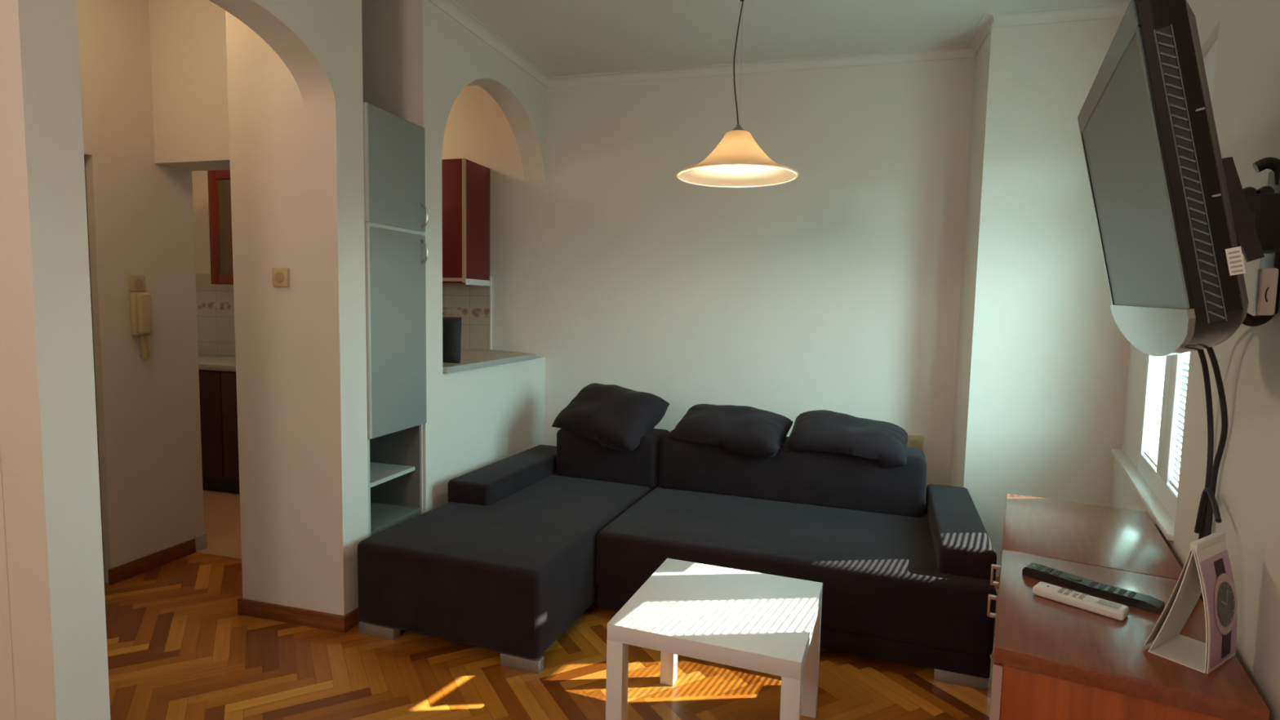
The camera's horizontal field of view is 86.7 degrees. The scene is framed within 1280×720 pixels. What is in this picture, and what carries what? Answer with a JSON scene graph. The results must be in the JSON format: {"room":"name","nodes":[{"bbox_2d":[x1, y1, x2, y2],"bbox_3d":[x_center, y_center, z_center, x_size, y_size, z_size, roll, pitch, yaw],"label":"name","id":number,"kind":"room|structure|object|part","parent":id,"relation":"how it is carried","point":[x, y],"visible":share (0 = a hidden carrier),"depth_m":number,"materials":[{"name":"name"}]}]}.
{"room":"living room","nodes":[
{"label":"living room","id":0,"kind":"room"},
{"bbox_2d":[0,450,16,719],"bbox_3d":[-2.325,-0.240,1.950,1.454,2.800,0.090,3,5,16],"label":"wall","id":1,"kind":"structure","parent":0,"point":[7,704],"depth_m":1.79,"materials":[{"name":"paint"}]},
{"bbox_2d":[76,0,204,582],"bbox_3d":[-2.595,-0.321,2.854,0.120,2.800,1.510,3,5,16],"label":"wall","id":2,"kind":"structure","parent":0,"point":[140,210],"depth_m":3.25,"materials":[{"name":"paint"}]},
{"bbox_2d":[84,155,104,582],"bbox_3d":[-2.687,0.083,2.677,0.083,2.020,1.060,3,5,16],"label":"door","id":3,"kind":"structure","parent":2,"relation":"in","point":[84,156],"depth_m":3.13,"materials":[{"name":"white wood"}]},
{"bbox_2d":[128,275,146,291],"bbox_3d":[-2.410,-0.368,3.253,0.016,0.076,0.076,3,5,16],"label":"light switch","id":4,"kind":"object","parent":2,"relation":"attached to","point":[136,282],"visible":1,"depth_m":3.25,"materials":[{"name":"beige plastic"}]},
{"bbox_3d":[-2.405,-0.368,3.252,0.005,0.047,0.047,3,5,16],"label":"rotary knob","id":5,"kind":"part","parent":4,"relation":"part of","materials":[{"name":"beige plastic"}]},
{"bbox_2d":[129,292,151,359],"bbox_3d":[-2.395,-0.164,3.268,0.055,0.324,0.086,3,5,16],"label":"intercom","id":6,"kind":"object","parent":2,"relation":"attached to","point":[140,302],"visible":1,"depth_m":3.24,"materials":[{"name":"beige plastic"}]},
{"bbox_3d":[-2.397,-0.063,3.282,0.039,0.120,0.037,3,5,16],"label":"coiled cord","id":7,"kind":"part","parent":6,"relation":"part of","materials":[{"name":"beige plastic"}]},
{"bbox_2d":[107,538,195,585],"bbox_3d":[-2.431,1.004,3.398,0.013,0.075,0.445,3,5,16],"label":"baseboard","id":8,"kind":"structure","parent":2,"relation":"attached to","point":[135,567],"depth_m":3.37,"materials":[{"name":"brown wood"}]},
{"bbox_2d":[193,533,207,551],"bbox_3d":[-2.361,0.980,3.645,0.017,0.085,0.066,3,5,16],"label":"trim","id":9,"kind":"structure","parent":2,"relation":"attached to","point":[201,540],"depth_m":3.64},
{"bbox_2d":[148,0,230,171],"bbox_3d":[-1.964,-0.342,3.257,0.875,2.800,0.390,3,5,16],"label":"wall","id":10,"kind":"structure","parent":0,"point":[188,48],"depth_m":3.23,"materials":[{"name":"paint"}]},
{"bbox_2d":[0,0,547,719],"bbox_3d":[-1.301,-0.320,3.159,0.556,2.800,2.980,3,5,16],"label":"wall","id":11,"kind":"structure","parent":0,"point":[301,73],"depth_m":2.71,"materials":[{"name":"paint"}]},
{"bbox_2d":[271,267,288,286],"bbox_3d":[-1.452,-0.334,2.738,0.076,0.076,0.016,3,5,16],"label":"light switch","id":12,"kind":"object","parent":11,"relation":"attached to","point":[280,276],"visible":1,"depth_m":2.73,"materials":[{"name":"beige plastic"}]},
{"bbox_3d":[-1.454,-0.334,2.732,0.047,0.047,0.005,3,5,16],"label":"rotary knob","id":13,"kind":"part","parent":12,"relation":"part of","materials":[{"name":"beige plastic"}]},
{"bbox_2d":[237,598,360,633],"bbox_3d":[-1.447,1.067,2.928,0.545,0.068,0.170,3,5,16],"label":"baseboard","id":14,"kind":"object","parent":11,"relation":"attached to","point":[286,614],"visible":0.77,"depth_m":2.84,"materials":[{"name":"brown wood"}]},
{"bbox_2d":[442,349,536,373],"bbox_3d":[-1.033,-0.003,4.028,0.519,0.032,1.194,3,5,16],"label":"countertop","id":15,"kind":"structure","parent":11,"relation":"on","point":[472,359],"depth_m":3.98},
{"bbox_2d":[442,316,461,363],"bbox_3d":[-1.065,-0.108,3.545,0.290,0.240,0.075,3,5,19],"label":"microwave oven","id":16,"kind":"object","parent":15,"relation":"on","point":[451,326],"visible":0.41,"depth_m":3.50,"materials":[{"name":"black plastic"}]},
{"bbox_2d":[427,0,551,88],"bbox_3d":[-0.773,-1.739,3.745,0.050,0.050,1.356,3,5,17],"label":"trim","id":17,"kind":"structure","parent":11,"relation":"attached to","point":[450,7],"depth_m":3.66,"materials":[{"name":"paint"}]},
{"bbox_2d":[104,489,999,719],"bbox_3d":[-1.333,1.235,1.465,6.750,0.023,6.600,3,5,16],"label":"floor","id":18,"kind":"structure","parent":0,"point":[180,647],"depth_m":2.49,"materials":[{"name":"brown wood"}]},
{"bbox_2d":[198,369,239,493],"bbox_3d":[-2.511,0.488,4.817,2.590,0.857,0.560,3,5,16],"label":"base cabinet","id":19,"kind":"object","parent":18,"relation":"on","point":[217,388],"visible":0.16,"depth_m":4.63,"materials":[{"name":"brown wood"}]},
{"bbox_3d":[-3.089,0.430,4.694,0.500,0.727,0.020,3,5,16],"label":"door","id":20,"kind":"part","parent":19,"relation":"part of","materials":[{"name":"brown wood"}]},
{"bbox_2d":[198,354,235,371],"bbox_3d":[-2.505,0.042,4.770,2.590,0.040,0.581,3,5,16],"label":"countertop","id":21,"kind":"structure","parent":19,"relation":"on","point":[211,362],"depth_m":4.69,"materials":[{"name":"beige stone"}]},
{"bbox_3d":[-2.598,0.451,4.557,0.500,0.727,0.020,3,5,16],"label":"door","id":22,"kind":"part","parent":19,"relation":"part of","materials":[{"name":"brown wood"}]},
{"bbox_2d":[363,102,428,537],"bbox_3d":[-1.292,0.003,3.112,0.505,2.165,0.420,3,5,16],"label":"tall cabinet","id":23,"kind":"object","parent":18,"relation":"on","point":[396,211],"visible":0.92,"depth_m":3.04,"materials":[{"name":"grey laminate"}]},
{"bbox_2d":[369,462,414,487],"bbox_3d":[-1.339,0.530,3.160,0.414,0.019,0.371,3,5,16],"label":"shelf","id":24,"kind":"object","parent":23,"relation":"attached to","point":[380,472],"depth_m":3.21,"materials":[{"name":"white wood"}]},
{"bbox_3d":[-1.081,-0.580,3.005,0.014,0.016,0.415,3,5,16],"label":"door gap rail","id":25,"kind":"part","parent":23,"relation":"part of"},
{"bbox_3d":[-1.089,-0.126,3.045,0.020,0.895,0.418,3,5,16],"label":"door","id":26,"kind":"part","parent":23,"relation":"part of","materials":[{"name":"grey laminate"}]},
{"bbox_3d":[-1.074,-0.828,2.986,0.020,0.481,0.418,3,5,16],"label":"door","id":27,"kind":"part","parent":23,"relation":"part of","materials":[{"name":"grey laminate"}]},
{"bbox_3d":[-1.007,-0.671,3.162,0.040,0.119,0.011,3,5,16],"label":"handle","id":28,"kind":"part","parent":23,"relation":"part of","materials":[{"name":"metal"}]},
{"bbox_3d":[-1.010,-0.506,3.176,0.040,0.119,0.011,3,5,16],"label":"handle","id":29,"kind":"part","parent":23,"relation":"part of","materials":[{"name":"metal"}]},
{"bbox_2d":[357,428,996,690],"bbox_3d":[0.238,0.785,3.076,2.408,0.675,1.560,3,5,20],"label":"sofa","id":30,"kind":"object","parent":18,"relation":"on","point":[522,544],"visible":0.93,"depth_m":2.83,"materials":[{"name":"grey fabric"}]},
{"bbox_3d":[-1.063,1.099,2.771,0.175,0.047,0.044,3,5,20],"label":"leg","id":31,"kind":"part","parent":30,"relation":"part of","materials":[{"name":"grey metal"}]},
{"bbox_3d":[-0.675,0.626,3.721,0.240,0.137,0.950,3,5,20],"label":"armrest","id":32,"kind":"part","parent":30,"relation":"part of","materials":[{"name":"grey fabric"}]},
{"bbox_3d":[-0.502,0.866,3.351,0.838,0.347,1.560,3,5,20],"label":"chaise seat","id":33,"kind":"part","parent":30,"relation":"part of","materials":[{"name":"grey fabric"}]},
{"bbox_3d":[-0.443,1.130,2.548,0.163,0.047,0.044,3,5,20],"label":"leg","id":34,"kind":"part","parent":30,"relation":"part of","materials":[{"name":"grey metal"}]},
{"bbox_2d":[551,382,670,451],"bbox_3d":[-0.170,0.311,3.833,0.582,0.322,0.382,5,6,38],"label":"cushion","id":35,"kind":"object","parent":30,"relation":"on","point":[617,417],"visible":1,"depth_m":3.70,"materials":[{"name":"grey fabric"}]},
{"bbox_3d":[-0.150,0.537,3.871,0.603,0.290,0.298,3,5,20],"label":"backrest","id":36,"kind":"part","parent":30,"relation":"part of","materials":[{"name":"grey fabric"}]},
{"bbox_2d":[669,404,792,458],"bbox_3d":[0.483,0.365,3.601,0.589,0.232,0.326,4,5,27],"label":"cushion","id":37,"kind":"object","parent":30,"relation":"on","point":[758,433],"visible":1,"depth_m":3.49,"materials":[{"name":"grey fabric"}]},
{"bbox_3d":[0.767,0.573,3.541,1.325,0.310,0.298,3,5,20],"label":"backrest","id":38,"kind":"part","parent":30,"relation":"part of","materials":[{"name":"grey fabric"}]},
{"bbox_3d":[0.713,1.037,3.188,1.544,0.082,1.042,3,5,20],"label":"bed drawer","id":39,"kind":"part","parent":30,"relation":"part of","materials":[{"name":"grey fabric"}]},
{"bbox_3d":[0.717,0.865,3.175,1.556,0.267,1.060,3,5,20],"label":"seat","id":40,"kind":"part","parent":30,"relation":"part of","materials":[{"name":"grey fabric"}]},
{"bbox_2d":[786,409,907,466],"bbox_3d":[1.042,0.381,3.398,0.563,0.222,0.315,3,5,20],"label":"cushion","id":41,"kind":"object","parent":30,"relation":"on","point":[818,430],"visible":1,"depth_m":3.30,"materials":[{"name":"grey fabric"}]},
{"bbox_3d":[1.181,1.167,2.504,0.180,0.047,0.045,3,5,20],"label":"leg","id":42,"kind":"part","parent":30,"relation":"part of","materials":[{"name":"grey metal"}]},
{"bbox_3d":[1.380,0.731,2.968,0.194,0.137,0.977,3,5,20],"label":"armrest","id":43,"kind":"part","parent":30,"relation":"part of","materials":[{"name":"grey fabric"}]},
{"bbox_2d":[605,558,822,719],"bbox_3d":[0.254,0.977,2.133,0.550,0.450,0.550,3,5,20],"label":"coffee table","id":44,"kind":"object","parent":18,"relation":"on","point":[751,620],"visible":1,"depth_m":2.00,"materials":[{"name":"white paint"}]},
{"bbox_3d":[-0.068,1.007,1.989,0.050,0.401,0.050,3,5,20],"label":"leg","id":45,"kind":"part","parent":44,"relation":"part of","materials":[{"name":"white paint"}]},
{"bbox_3d":[0.108,0.971,2.456,0.050,0.401,0.050,3,5,20],"label":"leg","id":46,"kind":"part","parent":44,"relation":"part of","materials":[{"name":"white paint"}]},
{"bbox_3d":[0.400,1.031,1.814,0.050,0.401,0.050,3,5,20],"label":"leg","id":47,"kind":"part","parent":44,"relation":"part of","materials":[{"name":"white paint"}]},
{"bbox_3d":[0.576,0.996,2.281,0.050,0.401,0.050,3,5,20],"label":"leg","id":48,"kind":"part","parent":44,"relation":"part of","materials":[{"name":"white paint"}]},
{"bbox_2d":[990,493,1182,586],"bbox_3d":[1.344,0.871,2.129,0.442,0.705,0.673,4,5,29],"label":"sideboard","id":49,"kind":"object","parent":18,"relation":"on","point":[1103,536],"visible":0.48,"depth_m":2.02,"materials":[{"name":"brown wood"}]},
{"bbox_3d":[1.040,0.629,1.983,0.027,0.060,0.012,4,5,29],"label":"handle","id":50,"kind":"part","parent":49,"relation":"part of","materials":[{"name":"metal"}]},
{"bbox_2d":[986,550,1269,719],"bbox_3d":[1.023,0.912,1.560,0.442,0.705,0.626,4,5,29],"label":"sideboard","id":51,"kind":"object","parent":18,"relation":"on","point":[1052,660],"visible":0.91,"depth_m":1.33,"materials":[{"name":"brown wood"}]},
{"bbox_3d":[0.959,0.669,1.843,0.027,0.060,0.012,4,5,29],"label":"handle","id":52,"kind":"part","parent":51,"relation":"part of","materials":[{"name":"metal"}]},
{"bbox_3d":[0.861,0.894,1.650,0.018,0.610,0.618,4,5,29],"label":"door","id":53,"kind":"part","parent":51,"relation":"part of","materials":[{"name":"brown wood"}]},
{"bbox_2d":[1032,582,1128,620],"bbox_3d":[1.003,0.547,1.548,0.052,0.022,0.181,-3,6,-42],"label":"remote control","id":54,"kind":"object","parent":51,"relation":"on","point":[1071,597],"visible":1,"depth_m":1.53,"materials":[{"name":"white plastic"}]},
{"bbox_2d":[1022,562,1164,613],"bbox_3d":[1.079,0.541,1.629,0.048,0.024,0.282,-3,6,-41],"label":"remote control","id":55,"kind":"object","parent":51,"relation":"on","point":[1147,602],"visible":1,"depth_m":1.61,"materials":[{"name":"black plastic"}]},
{"bbox_3d":[0.896,0.950,1.294,0.400,0.669,0.018,4,5,29],"label":"panel","id":56,"kind":"part","parent":51,"relation":"part of","materials":[{"name":"brown wood"}]},
{"bbox_2d":[1143,531,1237,674],"bbox_3d":[1.088,0.460,1.331,0.140,0.237,0.106,-2,6,-32],"label":"desk calendar","id":57,"kind":"object","parent":51,"relation":"on","point":[1206,570],"visible":1,"depth_m":1.31,"materials":[{"name":"white cardboard"}]},
{"bbox_2d":[1200,550,1237,670],"bbox_3d":[1.108,0.476,1.300,0.132,0.197,0.028,-2,6,-32],"label":"picture","id":58,"kind":"object","parent":57,"relation":"attached to","point":[1216,578],"depth_m":1.29},
{"bbox_2d":[1213,557,1226,578],"bbox_3d":[1.117,0.404,1.305,0.044,0.036,0.009,-2,6,-32],"label":"print","id":59,"kind":"object","parent":57,"relation":"on","point":[1220,563],"depth_m":1.31},
{"bbox_2d":[1214,573,1237,635],"bbox_3d":[1.121,0.468,1.301,0.112,0.113,0.017,-2,6,-32],"label":"print","id":60,"kind":"object","parent":57,"relation":"attached to","point":[1225,594],"depth_m":1.30},
{"bbox_2d":[1221,629,1231,658],"bbox_3d":[1.124,0.541,1.300,0.048,0.054,0.002,-2,6,-32],"label":"print","id":61,"kind":"object","parent":57,"relation":"attached to","point":[1226,639],"depth_m":1.30},
{"bbox_2d":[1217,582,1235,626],"bbox_3d":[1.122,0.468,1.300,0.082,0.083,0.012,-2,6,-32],"label":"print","id":62,"kind":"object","parent":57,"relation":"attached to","point":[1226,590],"depth_m":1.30},
{"bbox_2d":[191,57,974,502],"bbox_3d":[-0.456,-0.417,4.517,6.850,2.800,0.100,3,5,16],"label":"wall","id":63,"kind":"structure","parent":0,"point":[835,286],"depth_m":4.14,"materials":[{"name":"paint"}]},
{"bbox_2d":[207,169,233,284],"bbox_3d":[-2.687,-0.942,4.885,0.685,0.805,0.329,3,5,16],"label":"upper cabinet","id":64,"kind":"object","parent":63,"relation":"attached to","point":[219,180],"visible":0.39,"depth_m":4.80,"materials":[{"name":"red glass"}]},
{"bbox_3d":[-2.728,-0.931,4.739,0.549,0.669,0.006,3,5,16],"label":"glass panel","id":65,"kind":"part","parent":64,"relation":"part of","materials":[{"name":"brown glass"}]},
{"bbox_2d":[195,273,489,355],"bbox_3d":[-2.349,-0.286,5.008,2.753,0.680,0.008,3,5,16],"label":"tile backsplash","id":66,"kind":"structure","parent":63,"relation":"attached to","point":[215,302],"depth_m":5.22,"materials":[{"name":"beige tile"}]},
{"bbox_2d":[441,158,489,285],"bbox_3d":[-1.345,-0.894,4.507,0.604,0.785,0.331,3,5,16],"label":"upper cabinet","id":67,"kind":"object","parent":63,"relation":"attached to","point":[465,183],"visible":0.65,"depth_m":4.32,"materials":[{"name":"red wood"}]},
{"bbox_3d":[-1.392,-0.903,4.359,0.594,0.742,0.020,3,5,16],"label":"door","id":68,"kind":"part","parent":67,"relation":"part of","materials":[{"name":"red wood"}]},
{"bbox_3d":[-1.406,-0.523,4.389,0.582,0.022,0.015,3,5,16],"label":"rail","id":69,"kind":"part","parent":67,"relation":"part of","materials":[{"name":"white wood"}]},
{"bbox_3d":[-1.064,-0.510,4.463,0.006,0.038,0.319,3,5,16],"label":"trim","id":70,"kind":"part","parent":67,"relation":"part of","materials":[{"name":"white wood"}]},
{"bbox_2d":[489,276,492,349],"bbox_3d":[-1.018,-0.319,4.626,0.011,0.495,0.011,3,5,16],"label":"trim","id":71,"kind":"structure","parent":63,"relation":"attached to","point":[491,277],"depth_m":4.62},
{"bbox_2d":[547,45,973,88],"bbox_3d":[0.611,-1.734,4.033,2.531,0.050,0.050,3,5,16],"label":"trim","id":72,"kind":"structure","parent":63,"relation":"attached to","point":[959,51],"depth_m":4.00,"materials":[{"name":"paint"}]},
{"bbox_2d":[908,434,924,448],"bbox_3d":[1.600,0.478,3.927,0.080,0.080,0.045,3,5,16],"label":"wall socket","id":73,"kind":"object","parent":63,"relation":"attached to","point":[914,441],"visible":0.87,"depth_m":3.93,"materials":[{"name":"beige plastic"}]},
{"bbox_2d":[453,0,1130,85],"bbox_3d":[-1.252,-1.612,1.215,7.000,0.100,6.690,3,5,16],"label":"ceiling","id":74,"kind":"structure","parent":0,"point":[562,37],"depth_m":3.50,"materials":[{"name":"paint"}]},
{"bbox_2d":[676,0,798,187],"bbox_3d":[0.373,-1.161,2.514,0.453,0.950,0.453,3,5,16],"label":"pendant lamp","id":75,"kind":"object","parent":74,"relation":"hanging from","point":[737,161],"visible":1,"depth_m":2.53,"materials":[{"name":"beige glass"}]},
{"bbox_3d":[0.365,-0.734,2.550,0.054,0.063,0.054,3,5,16],"label":"bulb","id":76,"kind":"part","parent":75,"relation":"part of","materials":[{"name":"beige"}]},
{"bbox_3d":[0.365,-0.770,2.547,0.453,0.166,0.453,3,5,16],"label":"lamp shade","id":77,"kind":"part","parent":75,"relation":"part of","materials":[{"name":"white glass"}]},
{"bbox_3d":[0.365,-1.242,2.510,0.031,0.747,0.006,3,5,16],"label":"cord","id":78,"kind":"part","parent":75,"relation":"part of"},
{"bbox_2d":[949,17,1129,577],"bbox_3d":[2.260,-0.275,3.491,1.058,2.800,0.410,3,5,16],"label":"wall","id":79,"kind":"structure","parent":0,"point":[1042,356],"depth_m":3.35,"materials":[{"name":"paint"}]},
{"bbox_2d":[966,11,995,57],"bbox_3d":[1.746,-1.666,3.492,0.050,0.050,0.480,3,5,16],"label":"trim","id":80,"kind":"structure","parent":79,"relation":"attached to","point":[987,20],"depth_m":3.44,"materials":[{"name":"paint"}]},
{"bbox_2d":[991,1,1129,27],"bbox_3d":[2.038,-1.636,3.208,0.668,0.050,0.050,3,5,16],"label":"trim","id":81,"kind":"structure","parent":79,"relation":"attached to","point":[1114,10],"depth_m":3.23,"materials":[{"name":"paint"}]},
{"bbox_2d":[1109,0,1279,719],"bbox_3d":[0.902,-0.053,0.502,0.220,2.800,7.100,4,5,29],"label":"wall","id":82,"kind":"structure","parent":0,"point":[1246,98],"depth_m":1.50,"materials":[{"name":"paint"}]},
{"bbox_2d":[1111,448,1174,541],"bbox_3d":[1.945,0.483,2.636,0.051,0.018,1.455,4,5,29],"label":"sill","id":83,"kind":"structure","parent":82,"relation":"attached to","point":[1163,520],"depth_m":2.44,"materials":[{"name":"white stone"}]},
{"bbox_2d":[1137,39,1217,521],"bbox_3d":[1.862,-0.238,2.337,0.088,1.467,0.945,4,5,29],"label":"window","id":84,"kind":"structure","parent":82,"relation":"in","point":[1157,478],"depth_m":2.31,"materials":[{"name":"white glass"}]},
{"bbox_2d":[1143,355,1165,467],"bbox_3d":[1.984,-0.239,2.557,0.022,1.257,0.298,4,5,29],"label":"blind","id":85,"kind":"object","parent":84,"relation":"attached to","point":[1153,437],"visible":0.27,"depth_m":2.61,"materials":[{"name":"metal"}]},
{"bbox_3d":[2.025,-0.245,2.648,0.002,1.240,0.002,4,5,29],"label":"ladder cord","id":86,"kind":"part","parent":85,"relation":"part of","materials":[{"name":"white fabric"}]},
{"bbox_3d":[1.972,0.381,2.609,0.018,0.012,0.298,4,5,29],"label":"rail","id":87,"kind":"part","parent":85,"relation":"part of","materials":[{"name":"white plastic"}]},
{"bbox_3d":[1.928,-0.232,2.476,0.002,1.240,0.002,4,5,29],"label":"ladder cord","id":88,"kind":"part","parent":85,"relation":"part of","materials":[{"name":"white fabric"}]},
{"bbox_2d":[1168,351,1190,492],"bbox_3d":[1.716,-0.108,2.092,0.022,1.062,0.288,4,5,29],"label":"blind","id":89,"kind":"object","parent":84,"relation":"attached to","point":[1174,483],"visible":0.16,"depth_m":2.20,"materials":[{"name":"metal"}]},
{"bbox_3d":[1.705,0.415,2.136,0.018,0.012,0.288,4,5,29],"label":"rail","id":90,"kind":"part","parent":89,"relation":"part of","materials":[{"name":"white plastic"}]},
{"bbox_3d":[1.754,-0.113,2.179,0.002,1.045,0.001,6,7,44],"label":"ladder cord","id":91,"kind":"part","parent":89,"relation":"part of","materials":[{"name":"white fabric"}]},
{"bbox_2d":[1222,156,1279,326],"bbox_3d":[1.116,-0.228,1.282,0.198,0.328,0.312,4,5,29],"label":"wall bracket","id":92,"kind":"object","parent":82,"relation":"attached to","point":[1255,213],"visible":0.44,"depth_m":1.21,"materials":[{"name":"black metal"}]},
{"bbox_2d":[1077,0,1248,356],"bbox_3d":[0.934,-0.278,1.254,0.182,0.537,0.732,4,5,27],"label":"television","id":93,"kind":"object","parent":92,"relation":"attached to","point":[1174,264],"visible":1,"depth_m":0.98,"materials":[{"name":"black plastic"}]},
{"bbox_2d":[1153,24,1226,323],"bbox_3d":[0.761,-0.257,0.938,0.111,0.409,0.006,3,5,23],"label":"vent","id":94,"kind":"object","parent":93,"relation":"attached to","point":[1185,131],"depth_m":0.94,"materials":[{"name":"plastic"}]},
{"bbox_2d":[1197,349,1213,539],"bbox_3d":[1.233,0.221,1.534,0.436,0.776,0.060,-3,7,-43],"label":"cable","id":95,"kind":"object","parent":93,"relation":"hanging from","point":[1201,353],"visible":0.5,"depth_m":1.65,"materials":[{"name":"black rubber"}]},
{"bbox_2d":[1199,346,1227,602],"bbox_3d":[1.218,0.225,1.484,0.421,0.776,0.062,-3,6,-42],"label":"cable","id":96,"kind":"object","parent":93,"relation":"hanging from","point":[1211,352],"visible":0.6,"depth_m":1.56,"materials":[{"name":"black rubber"}]},
{"bbox_2d":[1194,487,1222,533],"bbox_3d":[1.313,0.365,1.568,0.012,0.130,0.218,4,6,31],"label":"cable","id":97,"kind":"object","parent":96,"relation":"attached to","point":[1206,491],"visible":1,"depth_m":1.61,"materials":[{"name":"black rubber"}]},
{"bbox_3d":[1.031,-0.261,1.207,0.110,0.178,0.102,4,5,29],"label":"tilt arm","id":98,"kind":"part","parent":92,"relation":"part of"},
{"bbox_3d":[1.138,-0.253,1.275,0.123,0.100,0.130,4,5,29],"label":"arm","id":99,"kind":"part","parent":92,"relation":"part of","materials":[{"name":"black plastic"}]},
{"bbox_2d":[1253,267,1278,315],"bbox_3d":[1.071,-0.117,1.161,0.024,0.080,0.030,4,5,29],"label":"power adapter","id":100,"kind":"object","parent":92,"relation":"hanging from","point":[1266,284],"visible":1,"depth_m":1.15,"materials":[{"name":"white plastic"}]},
{"bbox_3d":[1.245,-0.233,1.334,0.013,0.285,0.095,4,5,29],"label":"wall plate","id":101,"kind":"part","parent":92,"relation":"part of","materials":[{"name":"black plastic"}]}
]}

